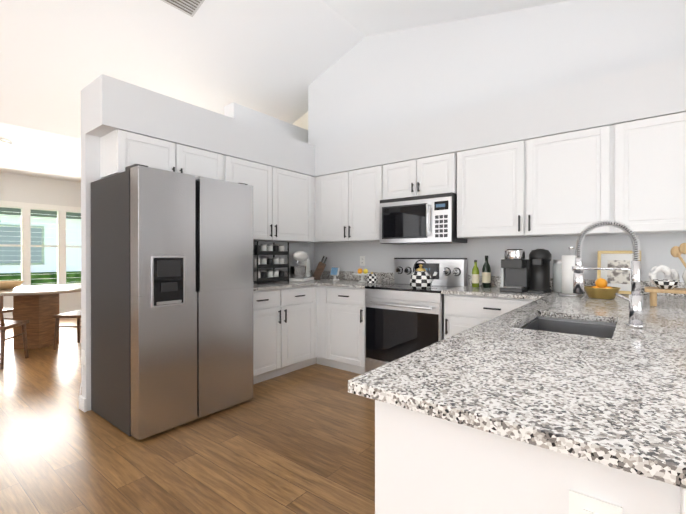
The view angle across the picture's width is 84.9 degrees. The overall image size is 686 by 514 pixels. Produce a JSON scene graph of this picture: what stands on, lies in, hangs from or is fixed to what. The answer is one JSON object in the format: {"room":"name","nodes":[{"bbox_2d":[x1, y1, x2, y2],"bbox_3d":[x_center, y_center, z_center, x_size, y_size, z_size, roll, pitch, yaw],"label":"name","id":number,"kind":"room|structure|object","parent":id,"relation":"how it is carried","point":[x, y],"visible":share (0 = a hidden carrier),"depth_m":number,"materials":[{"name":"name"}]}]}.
{"room":"kitchen","nodes":[
{"label":"kitchen","id":0,"kind":"room"},
{"bbox_2d":[0,172,80,316],"bbox_3d":[-7.045,-0.183,5.820,0.120,2.750,7.700,0,0,38],"label":"wall","id":1,"kind":"structure","parent":0,"point":[27,189],"depth_m":7.28,"materials":[{"name":"white paint"}]},
{"bbox_2d":[0,200,80,285],"bbox_3d":[-5.990,-0.198,7.089,0.160,1.650,2.420,0,0,38],"label":"window","id":2,"kind":"structure","parent":1,"relation":"in","point":[26,227],"depth_m":7.18,"materials":[{"name":"white wood"}]},
{"bbox_2d":[4,309,80,320],"bbox_3d":[-6.928,1.142,5.859,0.019,0.100,7.499,0,0,38],"label":"baseboard","id":3,"kind":"structure","parent":1,"relation":"attached to","point":[60,312],"depth_m":7.48,"materials":[{"name":"white wood"}]},
{"bbox_2d":[0,318,374,513],"bbox_3d":[-2.473,1.234,2.400,11.900,0.060,8.000,0,0,38],"label":"floor","id":4,"kind":"structure","parent":0,"point":[300,441],"depth_m":2.32,"materials":[{"name":"brown wood"}]},
{"bbox_2d":[2,308,12,319],"bbox_3d":[-4.976,0.800,5.252,0.512,0.792,0.460,0,0,15],"label":"chair","id":5,"kind":"object","parent":4,"relation":"on","point":[5,310],"visible":0.23,"depth_m":5.31,"materials":[{"name":"brown wood"}]},
{"bbox_2d":[0,295,28,369],"bbox_3d":[-3.891,0.803,4.155,0.460,0.792,0.512,0,0,-13],"label":"chair","id":6,"kind":"object","parent":4,"relation":"on","point":[4,325],"visible":1,"depth_m":4.06,"materials":[{"name":"brown wood"}]},
{"bbox_2d":[0,285,80,348],"bbox_3d":[-4.096,0.807,5.021,1.240,0.775,1.240,0,0,38],"label":"dining table","id":7,"kind":"object","parent":4,"relation":"on","point":[37,306],"visible":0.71,"depth_m":4.85,"materials":[{"name":"beige wood"}]},
{"bbox_2d":[0,281,23,289],"bbox_3d":[-4.377,0.369,4.859,0.380,0.100,0.380,0,0,38],"label":"bowl","id":8,"kind":"object","parent":7,"relation":"on","point":[6,285],"visible":1,"depth_m":4.80,"materials":[{"name":"brown wood"}]},
{"bbox_2d":[52,310,80,349],"bbox_3d":[-3.454,0.800,5.013,0.512,0.792,0.460,0,0,1],"label":"chair","id":9,"kind":"object","parent":4,"relation":"on","point":[73,314],"visible":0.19,"depth_m":4.81,"materials":[{"name":"brown wood"}]},
{"bbox_2d":[91,164,252,439],"bbox_3d":[-1.344,0.296,3.009,0.852,1.812,0.910,0,0,38],"label":"fridge","id":10,"kind":"object","parent":4,"relation":"on","point":[171,299],"visible":1,"depth_m":2.66,"materials":[{"name":"grey metal"}]},
{"bbox_2d":[253,285,316,383],"bbox_3d":[-0.835,0.754,3.882,0.622,0.890,1.040,0,0,38],"label":"base cabinet","id":11,"kind":"object","parent":4,"relation":"on","point":[284,319],"depth_m":3.71,"materials":[{"name":"white wood"}]},
{"bbox_2d":[253,270,316,290],"bbox_3d":[-0.637,0.241,4.101,0.660,0.128,1.642,0,0,38],"label":"countertop","id":12,"kind":"structure","parent":11,"relation":"on","point":[268,285],"depth_m":3.94,"materials":[{"name":"stone"}]},
{"bbox_2d":[253,241,288,283],"bbox_3d":[-0.838,0.057,4.093,0.252,0.440,0.442,0,0,38],"label":"spice rack","id":13,"kind":"object","parent":12,"relation":"on","point":[273,262],"visible":0.9,"depth_m":4.03,"materials":[{"name":"black metal"}]},
{"bbox_2d":[289,251,313,281],"bbox_3d":[-0.494,0.101,4.367,0.200,0.350,0.338,0,0,18],"label":"stand mixer","id":14,"kind":"object","parent":12,"relation":"on","point":[301,272],"visible":1,"depth_m":4.26,"materials":[{"name":"white metal"}]},
{"bbox_2d":[313,256,326,279],"bbox_3d":[-0.308,0.130,4.614,0.231,0.290,0.100,0,0,-7],"label":"knife block","id":15,"kind":"object","parent":12,"relation":"on","point":[319,270],"visible":0.94,"depth_m":4.57,"materials":[{"name":"brown wood"}]},
{"bbox_2d":[317,285,328,365],"bbox_3d":[-0.036,0.752,4.259,0.215,0.890,0.652,0,0,38],"label":"base cabinet","id":16,"kind":"object","parent":4,"relation":"on","point":[322,291],"depth_m":4.04,"materials":[{"name":"white wood"}]},
{"bbox_2d":[329,286,365,373],"bbox_3d":[0.215,0.753,4.079,0.520,0.890,0.623,0,0,38],"label":"base cabinet","id":17,"kind":"object","parent":4,"relation":"on","point":[346,304],"depth_m":3.83,"materials":[{"name":"white wood"}]},
{"bbox_2d":[317,271,393,287],"bbox_3d":[0.173,0.241,4.098,0.615,0.128,0.643,0,0,38],"label":"countertop","id":18,"kind":"structure","parent":17,"relation":"on","point":[346,278],"depth_m":4.24,"materials":[{"name":"stone"}]},
{"bbox_2d":[330,267,339,279],"bbox_3d":[-0.103,0.196,4.475,0.080,0.159,0.170,0,0,-32],"label":"smart display","id":19,"kind":"object","parent":18,"relation":"on","point":[334,272],"visible":0.98,"depth_m":4.46,"materials":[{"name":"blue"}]},
{"bbox_2d":[352,268,370,282],"bbox_3d":[0.211,0.201,4.098,0.220,0.152,0.220,0,0,38],"label":"cake stand","id":20,"kind":"object","parent":18,"relation":"on","point":[363,274],"visible":0.98,"depth_m":4.07,"materials":[{"name":"white ceramic"}]},
{"bbox_2d":[367,272,376,283],"bbox_3d":[0.303,0.216,3.924,0.110,0.122,0.110,0,0,38],"label":"canister","id":21,"kind":"object","parent":18,"relation":"on","point":[371,278],"visible":1,"depth_m":3.88,"materials":[{"name":"multicoloured ceramic"}]},
{"bbox_2d":[365,258,466,372],"bbox_3d":[0.693,0.604,3.629,0.772,1.190,0.702,0,0,38],"label":"range","id":22,"kind":"object","parent":4,"relation":"on","point":[403,318],"visible":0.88,"depth_m":3.48,"materials":[{"name":"silver metal"}]},
{"bbox_2d":[410,259,437,288],"bbox_3d":[0.739,0.153,3.426,0.262,0.262,0.200,0,0,38],"label":"kettle","id":23,"kind":"object","parent":22,"relation":"on","point":[421,278],"visible":1,"depth_m":3.37,"materials":[{"name":"multicoloured ceramic"}]},
{"bbox_2d":[444,294,534,338],"bbox_3d":[1.357,0.756,3.176,0.815,0.890,0.623,0,0,38],"label":"base cabinet","id":24,"kind":"object","parent":4,"relation":"on","point":[461,312],"depth_m":3.04,"materials":[{"name":"white wood"}]},
{"bbox_2d":[441,275,500,294],"bbox_3d":[1.328,0.244,3.185,0.761,0.128,0.643,0,0,38],"label":"countertop","id":25,"kind":"structure","parent":24,"relation":"on","point":[495,280],"depth_m":3.34,"materials":[{"name":"stone"}]},
{"bbox_2d":[472,260,478,286],"bbox_3d":[1.228,0.153,3.473,0.066,0.251,0.066,0,0,38],"label":"olive oil bottle","id":26,"kind":"object","parent":25,"relation":"on","point":[475,276],"visible":1,"depth_m":3.45,"materials":[{"name":"green glass"}]},
{"bbox_2d":[482,256,490,287],"bbox_3d":[1.317,0.134,3.441,0.076,0.291,0.076,0,0,38],"label":"wine bottle","id":27,"kind":"object","parent":25,"relation":"on","point":[486,275],"visible":1,"depth_m":3.41,"materials":[{"name":"green glass"}]},
{"bbox_2d":[500,249,529,292],"bbox_3d":[1.416,0.108,3.114,0.200,0.345,0.290,0,0,38],"label":"coffee maker","id":28,"kind":"object","parent":25,"relation":"on","point":[515,270],"visible":0.94,"depth_m":3.06,"materials":[{"name":"grey plastic"}]},
{"bbox_2d":[528,248,551,293],"bbox_3d":[1.580,0.106,3.016,0.170,0.350,0.280,0,0,38],"label":"coffee maker","id":29,"kind":"object","parent":25,"relation":"on","point":[540,259],"visible":1,"depth_m":2.97,"materials":[{"name":"black plastic"}]},
{"bbox_2d":[375,400,685,513],"bbox_3d":[0.476,0.764,0.942,0.567,0.890,0.597,0,0,38],"label":"base cabinet","id":30,"kind":"object","parent":4,"relation":"on","point":[426,464],"depth_m":0.73,"materials":[{"name":"white"}]},
{"bbox_2d":[348,278,685,487],"bbox_3d":[1.359,0.365,1.692,1.140,0.357,2.947,0,0,38],"label":"countertop","id":31,"kind":"structure","parent":30,"relation":"on","point":[611,396],"depth_m":0.88,"materials":[{"name":"stone"}]},
{"bbox_2d":[553,259,561,291],"bbox_3d":[1.744,0.151,3.014,0.104,0.260,0.104,0,0,38],"label":"glass canister","id":32,"kind":"object","parent":31,"relation":"on","point":[557,275],"visible":0.67,"depth_m":2.98,"materials":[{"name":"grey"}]},
{"bbox_2d":[559,245,582,296],"bbox_3d":[1.663,0.098,2.733,0.150,0.368,0.150,0,0,38],"label":"paper towel holder","id":33,"kind":"object","parent":31,"relation":"on","point":[568,262],"visible":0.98,"depth_m":2.70,"materials":[{"name":"white paper"}]},
{"bbox_2d":[584,278,619,298],"bbox_3d":[1.777,0.214,2.580,0.220,0.136,0.220,0,0,38],"label":"fruit basket","id":34,"kind":"object","parent":31,"relation":"on","point":[601,289],"visible":1,"depth_m":2.53,"materials":[{"name":"gold metal"}]},
{"bbox_2d":[572,220,645,327],"bbox_3d":[1.137,0.064,1.612,0.257,0.443,0.113,0,0,38],"label":"faucet","id":35,"kind":"object","parent":31,"relation":"on","point":[635,299],"visible":1,"depth_m":1.54,"materials":[{"name":"silver metal"}]},
{"bbox_2d":[597,251,640,293],"bbox_3d":[2.115,0.116,2.878,0.270,0.329,0.071,0,0,38],"label":"picture frame","id":36,"kind":"object","parent":31,"relation":"on","point":[621,279],"visible":0.54,"depth_m":2.88,"materials":[{"name":"beige wood"}]},
{"bbox_2d":[644,287,685,305],"bbox_3d":[2.036,0.234,2.069,0.580,0.100,0.200,0,0,38],"label":"tray","id":37,"kind":"object","parent":31,"relation":"on","point":[653,291],"visible":0.98,"depth_m":2.15,"materials":[{"name":"brown wood"}]},
{"bbox_2d":[653,279,679,288],"bbox_3d":[1.858,0.158,2.159,0.120,0.050,0.120,0,0,38],"label":"bowl","id":38,"kind":"object","parent":37,"relation":"on","point":[664,284],"visible":1,"depth_m":2.13,"materials":[{"name":"multicoloured ceramic"}]},
{"bbox_2d":[648,265,678,284],"bbox_3d":[1.918,0.113,2.245,0.139,0.131,0.096,0,0,38],"label":"decor","id":39,"kind":"object","parent":38,"relation":"in","point":[670,274],"visible":0.62,"depth_m":2.23,"materials":[{"name":"white ceramic"}]},
{"bbox_2d":[670,243,685,284],"bbox_3d":[1.997,0.050,2.099,0.245,0.265,0.196,0,0,38],"label":"utensil crock","id":40,"kind":"object","parent":37,"relation":"on","point":[676,251],"visible":1,"depth_m":2.17,"materials":[{"name":"white"}]},
{"bbox_2d":[569,489,622,513],"bbox_3d":[0.408,0.450,0.608,0.072,0.116,0.008,0,0,38],"label":"outlet","id":41,"kind":"object","parent":30,"relation":"attached to","point":[580,503],"visible":1,"depth_m":0.61,"materials":[{"name":"white plastic"}]},
{"bbox_2d":[521,316,616,326],"bbox_3d":[1.358,0.760,2.056,0.567,0.890,0.525,0,0,38],"label":"sink","id":42,"kind":"object","parent":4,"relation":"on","point":[539,317],"depth_m":1.90,"materials":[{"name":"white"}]},
{"bbox_2d":[81,74,314,410],"bbox_3d":[-0.975,-0.562,4.014,0.440,3.520,3.000,0,0,38],"label":"wall","id":43,"kind":"structure","parent":0,"point":[109,104],"depth_m":3.02,"materials":[{"name":"white paint"}]},
{"bbox_2d":[79,350,84,407],"bbox_3d":[-2.045,0.958,2.940,0.070,0.451,0.019,0,0,38],"label":"cord","id":44,"kind":"object","parent":43,"relation":"attached to","point":[82,357],"visible":1,"depth_m":2.93,"materials":[{"name":"white plastic"}]},
{"bbox_2d":[79,396,85,409],"bbox_3d":[-1.577,1.149,3.626,0.014,0.100,1.665,0,0,38],"label":"baseboard","id":45,"kind":"structure","parent":43,"relation":"attached to","point":[83,403],"depth_m":2.92,"materials":[{"name":"white"}]},
{"bbox_2d":[100,129,223,180],"bbox_3d":[-1.525,-0.792,3.237,0.333,0.325,0.899,0,0,38],"label":"upper cabinet","id":46,"kind":"object","parent":43,"relation":"attached to","point":[119,149],"depth_m":2.99,"materials":[{"name":"white wood"}]},
{"bbox_2d":[224,156,315,242],"bbox_3d":[-0.846,-0.567,4.097,0.333,0.780,1.291,0,0,38],"label":"upper cabinet","id":47,"kind":"object","parent":43,"relation":"attached to","point":[284,201],"depth_m":4.03,"materials":[{"name":"white wood"}]},
{"bbox_2d":[224,103,307,142],"bbox_3d":[-0.963,-0.326,5.062,0.200,3.040,1.337,0,0,38],"label":"wall","id":48,"kind":"structure","parent":0,"point":[252,116],"depth_m":4.85,"materials":[{"name":"white paint"}]},
{"bbox_2d":[0,0,569,181],"bbox_3d":[-2.473,-2.105,2.389,11.900,1.223,8.000,0,0,38],"label":"ceiling","id":49,"kind":"structure","parent":0,"point":[274,58],"depth_m":3.98,"materials":[{"name":"white paint"}]},
{"bbox_2d":[0,138,12,149],"bbox_3d":[-4.583,-1.477,4.914,0.380,0.115,0.380,0,0,38],"label":"ceiling light","id":50,"kind":"object","parent":49,"relation":"attached to","point":[5,144],"visible":1,"depth_m":4.92,"materials":[{"name":"silver metal"}]},
{"bbox_2d":[161,0,204,16],"bbox_3d":[-1.498,-2.356,3.312,0.288,0.107,0.520,0,0,38],"label":"ceiling vent","id":51,"kind":"object","parent":49,"relation":"in","point":[190,7],"visible":1,"depth_m":3.47,"materials":[{"name":"silver metal"}]},
{"bbox_2d":[293,112,307,129],"bbox_3d":[-2.423,-0.565,7.148,5.720,3.503,0.120,0,0,38],"label":"wall","id":52,"kind":"structure","parent":0,"point":[301,121],"depth_m":5.62,"materials":[{"name":"white paint"}]},
{"bbox_2d":[314,0,685,285],"bbox_3d":[1.820,-0.709,3.066,5.800,3.820,0.460,0,0,38],"label":"wall","id":53,"kind":"structure","parent":0,"point":[456,86],"depth_m":3.40,"materials":[{"name":"white paint"}]},
{"bbox_2d":[320,165,383,242],"bbox_3d":[0.159,-0.568,4.304,0.889,0.780,0.333,0,0,38],"label":"upper cabinet","id":54,"kind":"object","parent":53,"relation":"attached to","point":[349,200],"depth_m":4.14,"materials":[{"name":"white wood"}]},
{"bbox_2d":[360,256,364,265],"bbox_3d":[0.230,0.046,4.460,0.072,0.116,0.008,0,0,38],"label":"electrical outlet","id":55,"kind":"object","parent":53,"relation":"attached to","point":[362,260],"visible":1,"depth_m":4.46,"materials":[{"name":"white plastic"}]},
{"bbox_2d":[384,153,455,199],"bbox_3d":[0.819,-0.771,3.782,0.770,0.370,0.333,0,0,38],"label":"upper cabinet","id":56,"kind":"object","parent":53,"relation":"attached to","point":[434,174],"depth_m":3.62,"materials":[{"name":"white wood"}]},
{"bbox_2d":[379,192,466,244],"bbox_3d":[0.779,-0.358,3.734,0.762,0.445,0.458,0,0,38],"label":"microwave","id":57,"kind":"object","parent":56,"relation":"attached to","point":[428,219],"visible":1,"depth_m":3.56,"materials":[{"name":"silver metal"}]},
{"bbox_2d":[456,122,627,238],"bbox_3d":[1.609,-0.564,3.158,1.225,0.780,0.333,0,0,38],"label":"upper cabinet","id":58,"kind":"object","parent":53,"relation":"attached to","point":[558,185],"depth_m":2.96,"materials":[{"name":"white wood"}]},
{"bbox_2d":[628,112,685,233],"bbox_3d":[2.434,-0.562,2.505,1.159,0.780,0.333,0,0,38],"label":"upper cabinet","id":59,"kind":"object","parent":53,"relation":"attached to","point":[632,174],"depth_m":2.54,"materials":[{"name":"white wood"}]},
{"label":"outside","id":60,"kind":"structure","parent":0,"visible":0},
{"bbox_2d":[0,207,80,285],"bbox_3d":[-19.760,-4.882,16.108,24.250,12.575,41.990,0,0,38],"label":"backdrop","id":61,"kind":"structure","parent":60,"point":[43,258],"depth_m":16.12,"materials":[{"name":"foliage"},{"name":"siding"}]}
]}

